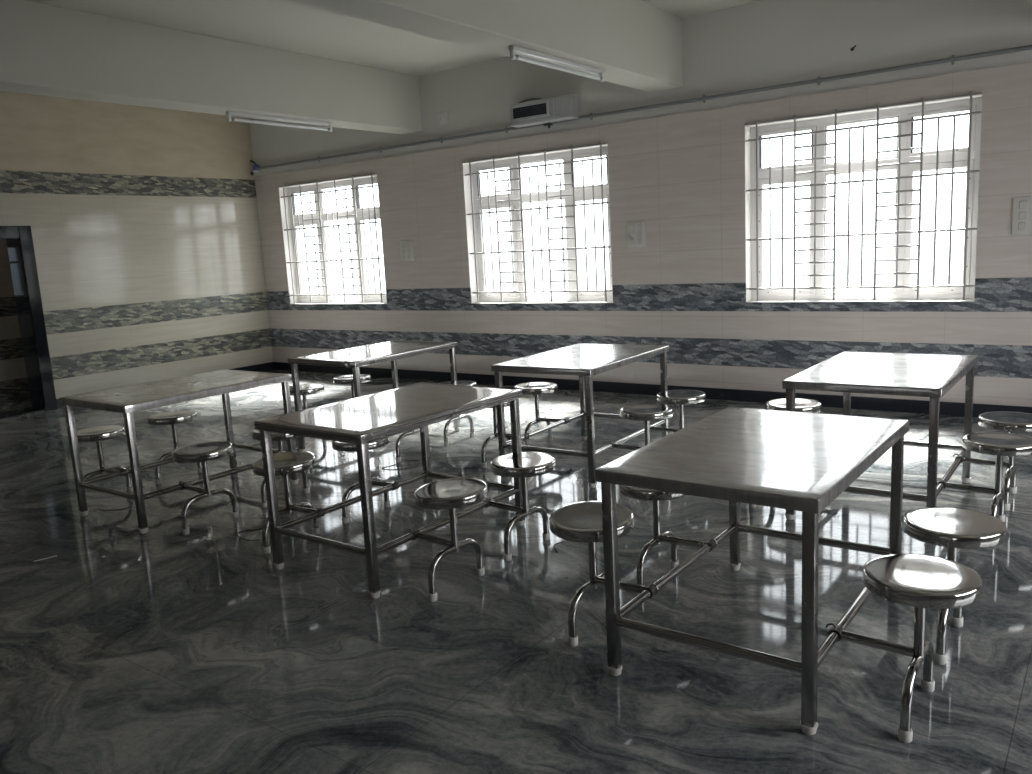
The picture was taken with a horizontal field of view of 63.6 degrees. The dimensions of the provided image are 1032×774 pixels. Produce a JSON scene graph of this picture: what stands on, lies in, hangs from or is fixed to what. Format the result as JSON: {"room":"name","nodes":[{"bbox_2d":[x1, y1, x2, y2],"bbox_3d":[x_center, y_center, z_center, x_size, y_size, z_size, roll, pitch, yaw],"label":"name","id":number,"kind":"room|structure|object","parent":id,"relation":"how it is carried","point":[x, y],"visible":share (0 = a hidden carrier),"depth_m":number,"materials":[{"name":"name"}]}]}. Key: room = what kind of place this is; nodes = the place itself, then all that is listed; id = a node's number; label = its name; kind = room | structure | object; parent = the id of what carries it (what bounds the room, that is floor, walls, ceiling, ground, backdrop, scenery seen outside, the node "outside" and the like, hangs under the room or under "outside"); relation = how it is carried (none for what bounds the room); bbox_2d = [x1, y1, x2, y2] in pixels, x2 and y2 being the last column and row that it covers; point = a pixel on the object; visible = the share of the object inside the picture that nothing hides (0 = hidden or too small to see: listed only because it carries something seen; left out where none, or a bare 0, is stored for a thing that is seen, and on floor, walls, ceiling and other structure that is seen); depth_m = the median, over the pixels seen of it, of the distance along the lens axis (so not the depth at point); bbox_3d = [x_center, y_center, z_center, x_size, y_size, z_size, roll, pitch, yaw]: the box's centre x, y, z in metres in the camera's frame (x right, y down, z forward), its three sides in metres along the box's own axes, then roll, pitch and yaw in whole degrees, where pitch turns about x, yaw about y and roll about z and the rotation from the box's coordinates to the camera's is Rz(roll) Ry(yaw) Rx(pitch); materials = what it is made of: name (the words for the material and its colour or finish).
{"room":"eatery","nodes":[
{"label":"eatery","id":0,"kind":"room"},
{"bbox_2d":[0,240,29,403],"bbox_3d":[-6.255,-1.471,9.448,0.150,3.421,6.536,4,12,36],"label":"wall","id":1,"kind":"structure","parent":0,"point":[14,387],"depth_m":9.80,"materials":[{"name":"tile"}]},
{"bbox_2d":[0,91,272,398],"bbox_3d":[-7.226,-0.912,6.444,0.300,3.421,12.448,4,12,36],"label":"wall","id":2,"kind":"structure","parent":0,"point":[143,221],"depth_m":9.86,"materials":[{"name":"tile"}]},
{"bbox_2d":[0,226,57,418],"bbox_3d":[-5.643,-0.644,8.640,0.324,1.997,1.288,4,12,36],"label":"door frame","id":3,"kind":"structure","parent":2,"relation":"in","point":[19,239],"depth_m":9.02,"materials":[{"name":"black stone"}]},
{"bbox_2d":[56,362,272,408],"bbox_3d":[-7.021,0.731,6.618,0.012,0.107,12.422,4,12,36],"label":"baseboard","id":4,"kind":"structure","parent":2,"relation":"attached to","point":[264,366],"depth_m":11.31,"materials":[{"name":"black tile"}]},
{"bbox_2d":[26,0,760,75],"bbox_3d":[-2.517,-2.332,2.620,14.400,0.150,12.976,4,12,36],"label":"ceiling","id":5,"kind":"structure","parent":0,"point":[285,25],"depth_m":7.05,"materials":[{"name":"paint"}]},
{"bbox_2d":[0,370,1031,773],"bbox_3d":[-2.329,1.169,3.212,14.400,0.120,12.976,4,12,36],"label":"floor","id":6,"kind":"structure","parent":0,"point":[169,651],"depth_m":3.37,"materials":[{"name":"stone"}]},
{"bbox_2d":[77,425,132,492],"bbox_3d":[-2.716,0.515,5.447,0.328,0.467,0.401,-7,10,-20],"label":"stool","id":7,"kind":"object","parent":6,"relation":"on","point":[98,433],"visible":0.78,"depth_m":5.43,"materials":[{"name":"metal"}]},
{"bbox_2d":[147,410,201,484],"bbox_3d":[-2.401,0.425,5.876,0.328,0.467,0.401,-7,10,-20],"label":"stool","id":8,"kind":"object","parent":6,"relation":"on","point":[172,418],"visible":0.77,"depth_m":5.81,"materials":[{"name":"metal"}]},
{"bbox_2d":[59,369,298,533],"bbox_3d":[-2.106,0.358,5.330,0.744,0.750,1.157,4,12,36],"label":"dining table","id":9,"kind":"object","parent":6,"relation":"on","point":[126,400],"visible":0.98,"depth_m":5.09,"materials":[{"name":"metal"}]},
{"bbox_2d":[172,441,238,534],"bbox_3d":[-1.796,0.568,4.831,0.328,0.469,0.401,-7,10,-20],"label":"stool","id":10,"kind":"object","parent":6,"relation":"on","point":[202,452],"visible":1,"depth_m":4.74,"materials":[{"name":"metal"}]},
{"bbox_2d":[252,429,309,507],"bbox_3d":[-1.480,0.481,5.260,0.328,0.466,0.401,-7,10,-20],"label":"stool","id":11,"kind":"object","parent":6,"relation":"on","point":[279,437],"visible":0.31,"depth_m":5.11,"materials":[{"name":"metal"}]},
{"bbox_2d":[252,451,324,553],"bbox_3d":[-1.198,0.610,4.390,0.328,0.471,0.402,-6,10,-19],"label":"stool","id":12,"kind":"object","parent":6,"relation":"on","point":[286,463],"visible":0.89,"depth_m":4.34,"materials":[{"name":"metal"}]},
{"bbox_2d":[289,384,323,408],"bbox_3d":[-1.713,0.231,6.809,0.328,0.467,0.401,-7,10,-21],"label":"stool","id":13,"kind":"object","parent":6,"relation":"on","point":[305,389],"visible":0.44,"depth_m":6.75,"materials":[{"name":"metal"}]},
{"bbox_2d":[333,374,370,397],"bbox_3d":[-1.401,0.141,7.240,0.328,0.467,0.401,-7,10,-21],"label":"stool","id":14,"kind":"object","parent":6,"relation":"on","point":[344,379],"visible":0.44,"depth_m":7.15,"materials":[{"name":"metal"}]},
{"bbox_2d":[332,437,398,523],"bbox_3d":[-0.875,0.524,4.813,0.328,0.466,0.401,-6,10,-19],"label":"stool","id":15,"kind":"object","parent":6,"relation":"on","point":[339,446],"visible":0.49,"depth_m":4.73,"materials":[{"name":"metal"}]},
{"bbox_2d":[287,340,459,450],"bbox_3d":[-1.102,0.074,6.697,0.744,0.750,1.157,4,12,35],"label":"dining table","id":16,"kind":"object","parent":6,"relation":"on","point":[356,357],"visible":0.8,"depth_m":6.45,"materials":[{"name":"metal"}]},
{"bbox_2d":[254,382,524,598],"bbox_3d":[-0.589,0.457,4.262,0.744,0.750,1.157,4,12,37],"label":"dining table","id":17,"kind":"object","parent":6,"relation":"on","point":[360,421],"visible":0.91,"depth_m":4.02,"materials":[{"name":"metal"}]},
{"bbox_2d":[396,428,430,461],"bbox_3d":[-0.788,0.285,6.200,0.328,0.466,0.401,-7,10,-21],"label":"stool","id":18,"kind":"object","parent":6,"relation":"on","point":[398,458],"visible":0.22,"depth_m":6.06,"materials":[{"name":"metal"}]},
{"bbox_2d":[409,478,487,601],"bbox_3d":[-0.289,0.668,3.757,0.328,0.471,0.401,-6,10,-19],"label":"stool","id":19,"kind":"object","parent":6,"relation":"on","point":[451,494],"visible":0.98,"depth_m":3.66,"materials":[{"name":"metal"}]},
{"bbox_2d":[438,380,476,445],"bbox_3d":[-0.476,0.195,6.631,0.328,0.467,0.402,-7,10,-21],"label":"stool","id":20,"kind":"object","parent":6,"relation":"on","point":[462,382],"visible":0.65,"depth_m":6.58,"materials":[{"name":"metal"}]},
{"bbox_2d":[481,402,528,467],"bbox_3d":[-0.127,0.308,5.851,0.328,0.467,0.401,-7,10,-22],"label":"stool","id":21,"kind":"object","parent":6,"relation":"on","point":[508,435],"visible":0.33,"depth_m":5.79,"materials":[{"name":"metal"}]},
{"bbox_2d":[482,452,556,560],"bbox_3d":[0.035,0.581,4.181,0.328,0.467,0.401,-6,10,-19],"label":"stool","id":22,"kind":"object","parent":6,"relation":"on","point":[522,465],"visible":0.98,"depth_m":4.09,"materials":[{"name":"metal"}]},
{"bbox_2d":[514,382,568,445],"bbox_3d":[0.176,0.218,6.289,0.328,0.466,0.401,-7,10,-22],"label":"stool","id":23,"kind":"object","parent":6,"relation":"on","point":[529,388],"visible":0.84,"depth_m":6.24,"materials":[{"name":"metal"}]},
{"bbox_2d":[491,343,668,487],"bbox_3d":[0.486,0.148,5.751,0.744,0.750,1.157,4,12,34],"label":"dining table","id":24,"kind":"object","parent":6,"relation":"on","point":[583,360],"visible":0.82,"depth_m":5.49,"materials":[{"name":"metal"}]},
{"bbox_2d":[549,501,657,646],"bbox_3d":[0.316,0.725,3.223,0.328,0.473,0.402,-7,10,-20],"label":"stool","id":25,"kind":"object","parent":6,"relation":"on","point":[581,521],"visible":0.8,"depth_m":3.16,"materials":[{"name":"metal"}]},
{"bbox_2d":[608,404,672,450],"bbox_3d":[0.810,0.358,5.261,0.328,0.466,0.401,-7,10,-22],"label":"stool","id":26,"kind":"object","parent":6,"relation":"on","point":[646,413],"visible":0.7,"depth_m":5.15,"materials":[{"name":"metal"}]},
{"bbox_2d":[618,485,716,593],"bbox_3d":[0.637,0.639,3.647,0.328,0.467,0.401,-7,10,-20],"label":"stool","id":27,"kind":"object","parent":6,"relation":"on","point":[656,496],"visible":0.47,"depth_m":3.58,"materials":[{"name":"metal"}]},
{"bbox_2d":[649,390,705,432],"bbox_3d":[1.114,0.268,5.698,0.328,0.466,0.401,-7,10,-22],"label":"stool","id":28,"kind":"object","parent":6,"relation":"on","point":[681,398],"visible":0.59,"depth_m":5.59,"materials":[{"name":"metal"}]},
{"bbox_2d":[595,407,908,734],"bbox_3d":[0.925,0.573,3.098,0.744,0.750,1.157,4,12,36],"label":"dining table","id":29,"kind":"object","parent":6,"relation":"on","point":[790,460],"visible":0.96,"depth_m":2.84,"materials":[{"name":"metal"}]},
{"bbox_2d":[766,398,821,412],"bbox_3d":[1.736,0.329,5.134,0.328,0.466,0.401,-7,10,-20],"label":"stool","id":30,"kind":"object","parent":6,"relation":"on","point":[801,404],"visible":0.46,"depth_m":5.07,"materials":[{"name":"metal"}]},
{"bbox_2d":[782,351,977,519],"bbox_3d":[2.029,0.262,4.587,0.744,0.750,1.157,4,12,36],"label":"dining table","id":31,"kind":"object","parent":6,"relation":"on","point":[932,376],"visible":0.84,"depth_m":4.31,"materials":[{"name":"metal"}]},
{"bbox_2d":[825,554,982,742],"bbox_3d":[1.228,0.786,2.595,0.328,0.465,0.401,-7,10,-20],"label":"stool","id":32,"kind":"object","parent":6,"relation":"on","point":[921,582],"visible":0.99,"depth_m":2.50,"materials":[{"name":"metal"}]},
{"bbox_2d":[902,507,1006,664],"bbox_3d":[1.550,0.697,3.020,0.328,0.465,0.401,-7,10,-20],"label":"stool","id":33,"kind":"object","parent":6,"relation":"on","point":[952,528],"visible":0.8,"depth_m":2.88,"materials":[{"name":"metal"}]},
{"bbox_2d":[937,432,1031,521],"bbox_3d":[2.337,0.474,4.087,0.328,0.466,0.401,-7,10,-20],"label":"stool","id":34,"kind":"object","parent":6,"relation":"on","point":[1000,444],"visible":0.87,"depth_m":4.02,"materials":[{"name":"metal"}]},
{"bbox_2d":[953,411,1031,510],"bbox_3d":[2.655,0.385,4.515,0.328,0.466,0.401,-7,10,-20],"label":"stool","id":35,"kind":"object","parent":6,"relation":"on","point":[1011,422],"visible":0.92,"depth_m":4.43,"materials":[{"name":"metal"}]},
{"bbox_2d":[249,0,1031,303],"bbox_3d":[1.630,-1.606,7.743,13.019,3.421,0.228,4,12,36],"label":"wall","id":36,"kind":"structure","parent":0,"point":[763,43],"depth_m":7.20,"materials":[{"name":"paint"}]},
{"bbox_2d":[0,0,421,133],"bbox_3d":[-4.848,-2.139,4.430,0.331,0.586,12.448,4,12,36],"label":"beam","id":37,"kind":"structure","parent":36,"relation":"attached to","point":[46,50],"depth_m":6.97,"materials":[{"name":"paint"}]},
{"bbox_2d":[226,111,331,131],"bbox_3d":[-2.231,-2.530,7.944,0.044,0.085,1.220,4,12,36],"label":"ceiling light","id":38,"kind":"object","parent":37,"relation":"attached to","point":[228,113],"visible":1,"depth_m":7.88,"materials":[{"name":"white plastic"}]},
{"bbox_2d":[250,160,258,175],"bbox_3d":[-3.470,-2.910,11.038,0.134,0.206,0.093,-3,10,3],"label":"wall fitting","id":39,"kind":"object","parent":36,"relation":"attached to","point":[255,167],"visible":1,"depth_m":11.01,"materials":[{"name":"blue plastic"}]},
{"bbox_2d":[278,172,385,303],"bbox_3d":[-2.321,-1.829,10.467,1.849,1.548,0.056,4,12,36],"label":"window grille","id":40,"kind":"object","parent":36,"relation":"in","point":[371,174],"visible":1,"depth_m":10.42,"materials":[{"name":"metal"}]},
{"bbox_2d":[287,176,386,303],"bbox_3d":[-2.275,-1.822,10.553,1.807,1.524,0.200,4,12,36],"label":"window","id":41,"kind":"structure","parent":36,"relation":"in","point":[368,299],"depth_m":10.68,"materials":[{"name":"white metal"}]},
{"bbox_2d":[399,240,413,261],"bbox_3d":[-1.281,-1.591,9.727,0.200,0.240,0.020,4,12,36],"label":"board","id":42,"kind":"object","parent":36,"relation":"attached to","point":[406,247],"visible":1,"depth_m":9.72,"materials":[{"name":"white plastic"}]},
{"bbox_2d":[439,111,448,124],"bbox_3d":[-0.793,-2.944,9.103,0.130,0.130,0.014,4,12,36],"label":"outlet cover","id":43,"kind":"object","parent":36,"relation":"attached to","point":[443,116],"visible":1,"depth_m":9.10,"materials":[{"name":"white plastic"}]},
{"bbox_2d":[286,0,682,91],"bbox_3d":[-2.297,-1.963,2.580,0.331,0.586,12.448,4,12,36],"label":"beam","id":44,"kind":"structure","parent":36,"relation":"attached to","point":[637,44],"depth_m":5.87,"materials":[{"name":"paint"}]},
{"bbox_2d":[462,141,612,302],"bbox_3d":[0.203,-1.655,8.637,1.849,1.548,0.056,4,12,36],"label":"window grille","id":45,"kind":"object","parent":36,"relation":"in","point":[600,144],"visible":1,"depth_m":8.59,"materials":[{"name":"metal"}]},
{"bbox_2d":[471,146,612,303],"bbox_3d":[0.249,-1.648,8.723,1.807,1.524,0.200,4,12,36],"label":"window","id":46,"kind":"structure","parent":36,"relation":"in","point":[584,297],"depth_m":8.79,"materials":[{"name":"white metal"}]},
{"bbox_2d":[510,94,580,127],"bbox_3d":[0.280,-2.740,8.251,0.740,0.280,0.176,4,12,36],"label":"air vent","id":47,"kind":"object","parent":36,"relation":"attached to","point":[524,113],"depth_m":8.16,"materials":[{"name":"plastic"}]},
{"bbox_2d":[509,45,604,81],"bbox_3d":[0.326,-2.353,6.078,0.044,0.085,1.220,4,12,36],"label":"ceiling light","id":48,"kind":"object","parent":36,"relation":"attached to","point":[513,48],"visible":1,"depth_m":6.00,"materials":[{"name":"white plastic"}]},
{"bbox_2d":[627,221,645,247],"bbox_3d":[1.150,-1.458,7.957,0.200,0.240,0.020,4,12,36],"label":"board","id":49,"kind":"object","parent":36,"relation":"attached to","point":[636,231],"visible":1,"depth_m":7.95,"materials":[{"name":"white plastic"}]},
{"bbox_2d":[255,61,1031,406],"bbox_3d":[1.706,-1.230,7.614,12.705,2.502,0.012,4,12,36],"label":"wall tiles","id":50,"kind":"object","parent":36,"relation":"attached to","point":[683,175],"depth_m":7.72,"materials":[{"name":"tile"}]},
{"bbox_2d":[258,45,1031,169],"bbox_3d":[1.638,-2.550,7.365,12.569,0.068,0.049,4,12,36],"label":"pipe","id":51,"kind":"object","parent":36,"relation":"attached to","point":[952,59],"visible":1,"depth_m":7.27,"materials":[{"name":"white plastic"}]},
{"bbox_2d":[273,362,1031,416],"bbox_3d":[1.770,0.056,7.826,12.707,0.107,0.026,4,12,36],"label":"baseboard","id":52,"kind":"structure","parent":36,"relation":"attached to","point":[834,401],"depth_m":7.77,"materials":[{"name":"black tile"}]},
{"bbox_2d":[744,91,981,300],"bbox_3d":[2.761,-1.479,6.782,1.849,1.548,0.056,4,12,36],"label":"window grille","id":53,"kind":"object","parent":36,"relation":"in","point":[970,113],"visible":1,"depth_m":6.71,"materials":[{"name":"metal"}]},
{"bbox_2d":[746,97,981,302],"bbox_3d":[2.807,-1.472,6.868,1.807,1.524,0.200,4,12,36],"label":"window","id":54,"kind":"structure","parent":36,"relation":"in","point":[941,294],"depth_m":6.79,"materials":[{"name":"white metal"}]},
{"bbox_2d":[1012,196,1031,234],"bbox_3d":[3.750,-1.255,6.077,0.210,0.270,0.020,4,12,36],"label":"board","id":55,"kind":"object","parent":36,"relation":"attached to","point":[1022,206],"visible":1,"depth_m":6.10,"materials":[{"name":"white plastic"}]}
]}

